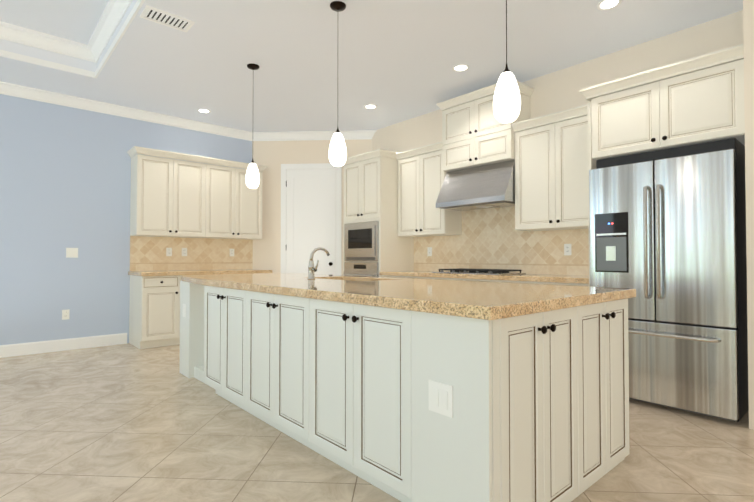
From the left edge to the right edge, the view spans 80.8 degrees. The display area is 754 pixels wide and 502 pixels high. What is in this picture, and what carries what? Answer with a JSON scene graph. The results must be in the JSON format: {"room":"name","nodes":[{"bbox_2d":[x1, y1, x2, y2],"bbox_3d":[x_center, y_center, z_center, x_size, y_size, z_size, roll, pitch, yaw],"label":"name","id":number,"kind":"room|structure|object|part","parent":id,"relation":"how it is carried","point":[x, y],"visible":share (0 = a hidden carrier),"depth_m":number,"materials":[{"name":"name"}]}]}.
{"room":"kitchen","nodes":[
{"label":"kitchen","id":0,"kind":"room"},
{"bbox_2d":[0,0,742,131],"bbox_3d":[-1.163,-2.100,1.146,9.300,0.400,9.800,1,-1,-42],"label":"ceiling","id":1,"kind":"structure","parent":0,"point":[323,65],"depth_m":4.15,"materials":[{"name":"white paint"}]},
{"bbox_2d":[0,21,83,75],"bbox_3d":[-4.758,-2.018,3.101,4.590,0.297,0.099,1,-1,-42],"label":"crown molding","id":2,"kind":"structure","parent":1,"relation":"attached to","point":[9,32],"depth_m":4.38,"materials":[{"name":"white wood"}]},
{"bbox_2d":[84,0,144,78],"bbox_3d":[-0.860,-2.032,2.249,0.099,0.297,6.548,1,-1,-42],"label":"crown molding","id":3,"kind":"structure","parent":1,"relation":"attached to","point":[114,12],"depth_m":4.09,"materials":[{"name":"white wood"}]},
{"bbox_2d":[139,5,194,32],"bbox_3d":[-1.677,-1.853,3.546,0.360,0.012,0.200,1,-1,-42],"label":"ceiling vent","id":4,"kind":"object","parent":1,"relation":"in","point":[152,14],"visible":0.98,"depth_m":3.54,"materials":[{"name":"white metal"}]},
{"bbox_2d":[197,109,210,112],"bbox_3d":[-2.245,-1.818,5.755,0.170,0.007,0.170,1,-1,-42],"label":"recessed light","id":5,"kind":"object","parent":1,"relation":"in","point":[204,110],"visible":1,"depth_m":5.74,"materials":[{"name":"white"}]},
{"bbox_2d":[246,63,259,188],"bbox_3d":[-1.235,-1.234,4.409,0.136,1.220,0.136,1,-1,-42],"label":"pendant light","id":6,"kind":"object","parent":1,"relation":"hanging from","point":[252,178],"visible":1,"depth_m":4.36,"materials":[{"name":"white glass"}]},
{"bbox_2d":[329,1,346,166],"bbox_3d":[-0.296,-1.252,3.350,0.136,1.220,0.136,1,-1,-42],"label":"pendant light","id":7,"kind":"object","parent":1,"relation":"hanging from","point":[337,153],"visible":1,"depth_m":3.30,"materials":[{"name":"white glass"}]},
{"bbox_2d":[364,104,376,108],"bbox_3d":[-0.081,-1.820,5.590,0.170,0.007,0.170,1,-1,-42],"label":"recessed light","id":8,"kind":"object","parent":1,"relation":"in","point":[370,106],"visible":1,"depth_m":5.58,"materials":[{"name":"white"}]},
{"bbox_2d":[452,64,468,71],"bbox_3d":[0.843,-1.840,4.457,0.170,0.007,0.170,1,-1,-42],"label":"recessed light","id":9,"kind":"object","parent":1,"relation":"in","point":[460,67],"visible":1,"depth_m":4.46,"materials":[{"name":"white"}]},
{"bbox_2d":[493,0,520,122],"bbox_3d":[0.663,-1.270,2.269,0.136,1.220,0.136,1,-1,-42],"label":"pendant light","id":10,"kind":"object","parent":1,"relation":"hanging from","point":[507,104],"visible":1,"depth_m":2.22,"materials":[{"name":"white glass"}]},
{"bbox_2d":[596,0,621,9],"bbox_3d":[1.746,-1.859,3.334,0.170,0.007,0.170,1,-1,-42],"label":"recessed light","id":11,"kind":"object","parent":1,"relation":"in","point":[606,4],"visible":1,"depth_m":3.34,"materials":[{"name":"white"}]},
{"bbox_2d":[0,343,753,501],"bbox_3d":[-1.163,1.150,1.091,9.300,0.100,9.800,1,-1,-42],"label":"floor","id":12,"kind":"structure","parent":0,"point":[128,422],"depth_m":2.52,"materials":[{"name":"tile"}]},
{"bbox_2d":[128,274,213,348],"bbox_3d":[-2.655,0.742,5.721,0.840,0.869,0.597,1,-1,-42],"label":"base cabinet","id":13,"kind":"object","parent":12,"relation":"on","point":[154,303],"depth_m":5.38,"materials":[{"name":"beige wood"}]},
{"bbox_2d":[128,270,270,277],"bbox_3d":[-2.335,0.288,5.986,1.700,0.046,0.638,1,-1,-42],"label":"countertop","id":14,"kind":"structure","parent":13,"relation":"on","point":[138,273],"depth_m":5.63,"materials":[{"name":"beige stone"}]},
{"bbox_3d":[-2.537,0.043,6.233,1.680,0.450,0.010,1,-1,-42],"label":"panel","id":15,"kind":"part","parent":14,"relation":"part of","materials":[{"name":"beige tile"}]},
{"bbox_2d":[179,283,635,501],"bbox_3d":[-0.287,0.699,3.238,1.332,0.869,3.522,1,-1,-42],"label":"kitchen island","id":16,"kind":"object","parent":12,"relation":"on","point":[414,390],"depth_m":1.95,"materials":[{"name":"white wood"}]},
{"bbox_3d":[-0.764,0.555,2.880,0.093,0.166,3.239,1,-1,-42],"label":"outlet panel","id":17,"kind":"part","parent":16,"relation":"part of","materials":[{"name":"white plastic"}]},
{"bbox_2d":[180,273,635,314],"bbox_3d":[-0.315,0.242,3.302,1.360,0.046,3.640,1,-1,-42],"label":"island countertop","id":18,"kind":"structure","parent":16,"relation":"on","point":[465,297],"depth_m":2.26,"materials":[{"name":"beige stone"}]},
{"bbox_2d":[307,247,329,278],"bbox_3d":[-0.443,0.095,3.513,0.205,0.254,0.118,1,-1,-42],"label":"faucet","id":19,"kind":"object","parent":18,"relation":"on","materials":[{"name":"silver metal"}]},
{"bbox_2d":[342,44,744,286],"bbox_3d":[1.168,-0.285,4.738,0.704,2.888,4.421,1,-1,-42],"label":"kitchen cabinets","id":20,"kind":"object","parent":12,"relation":"on","point":[488,192],"visible":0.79,"depth_m":4.56,"materials":[{"name":"beige wood"}]},
{"bbox_2d":[342,221,378,276],"bbox_3d":[-0.239,0.235,5.862,0.100,1.230,0.696,1,-1,-42],"label":"microwave","id":21,"kind":"object","parent":20,"relation":"in","point":[360,238],"depth_m":5.85,"materials":[{"name":"silver metal"}]},
{"bbox_2d":[436,160,514,210],"bbox_3d":[1.154,-0.711,4.908,0.488,0.446,0.902,1,-1,-42],"label":"range hood","id":22,"kind":"object","parent":20,"relation":"attached to","point":[486,185],"depth_m":4.78,"materials":[{"name":"silver metal"}]},
{"bbox_2d":[432,268,525,274],"bbox_3d":[1.099,0.222,4.843,0.510,0.044,0.870,1,-1,-42],"label":"cooktop","id":23,"kind":"object","parent":20,"relation":"in","point":[459,270],"depth_m":4.70,"materials":[{"name":"black metal"}]},
{"bbox_3d":[1.446,-0.345,4.949,0.010,1.181,2.843,1,-1,-42],"label":"panel","id":24,"kind":"part","parent":20,"relation":"part of","materials":[{"name":"beige tile"}]},
{"bbox_2d":[589,138,748,421],"bbox_3d":[2.232,0.186,3.393,0.768,1.865,0.915,1,-1,-42],"label":"fridge","id":25,"kind":"object","parent":12,"relation":"on","point":[668,234],"visible":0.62,"depth_m":3.08,"materials":[{"name":"metal"}]},
{"bbox_3d":[1.960,0.063,3.176,0.069,1.080,0.792,1,-1,-42],"label":"handle","id":26,"kind":"part","parent":25,"relation":"part of","materials":[{"name":"silver metal"}]},
{"bbox_2d":[0,0,753,429],"bbox_3d":[-1.163,-0.575,1.120,9.300,3.550,9.800,1,-1,-42],"label":"wall","id":27,"kind":"structure","parent":0,"point":[64,176],"depth_m":5.20,"materials":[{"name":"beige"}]},
{"bbox_2d":[0,333,126,357],"bbox_3d":[-5.428,1.075,3.648,6.003,0.134,0.015,1,-1,-42],"label":"baseboard","id":28,"kind":"structure","parent":27,"relation":"attached to","point":[18,349],"depth_m":5.17,"materials":[{"name":"white wood"}]},
{"bbox_2d":[62,309,69,319],"bbox_3d":[-3.667,0.750,5.219,0.072,0.116,0.007,1,-1,-42],"label":"outlet","id":29,"kind":"object","parent":27,"relation":"attached to","point":[65,313],"depth_m":5.22,"materials":[{"name":"white plastic"}]},
{"bbox_2d":[66,248,77,257],"bbox_3d":[-3.626,0.020,5.268,0.118,0.116,0.008,1,-1,-42],"label":"light switch","id":30,"kind":"object","parent":27,"relation":"attached to","point":[71,252],"depth_m":5.27,"materials":[{"name":"white plastic"}]},
{"bbox_2d":[130,146,206,237],"bbox_3d":[-2.744,-0.730,5.847,0.840,1.080,0.328,1,-1,-42],"label":"upper cabinet","id":31,"kind":"object","parent":27,"relation":"attached to","point":[195,206],"depth_m":5.69,"materials":[{"name":"beige wood"}]},
{"bbox_2d":[0,81,376,140],"bbox_3d":[-3.842,-1.791,4.164,8.998,0.114,1.420,1,-1,-42],"label":"crown molding","id":32,"kind":"structure","parent":27,"relation":"attached to","point":[6,88],"depth_m":5.92,"materials":[{"name":"white wood"}]},
{"bbox_2d":[207,158,262,241],"bbox_3d":[-2.116,-0.721,6.404,0.840,1.080,0.328,1,-1,-42],"label":"upper cabinet","id":33,"kind":"object","parent":27,"relation":"attached to","point":[234,209],"depth_m":6.25,"materials":[{"name":"beige wood"}]},
{"bbox_2d":[281,163,341,274],"bbox_3d":[-1.002,-0.068,6.724,0.670,2.524,0.670,1,-1,-42],"label":"door","id":34,"kind":"structure","parent":27,"relation":"attached to","point":[311,207],"depth_m":6.73,"materials":[{"name":"white wood"}]}
]}

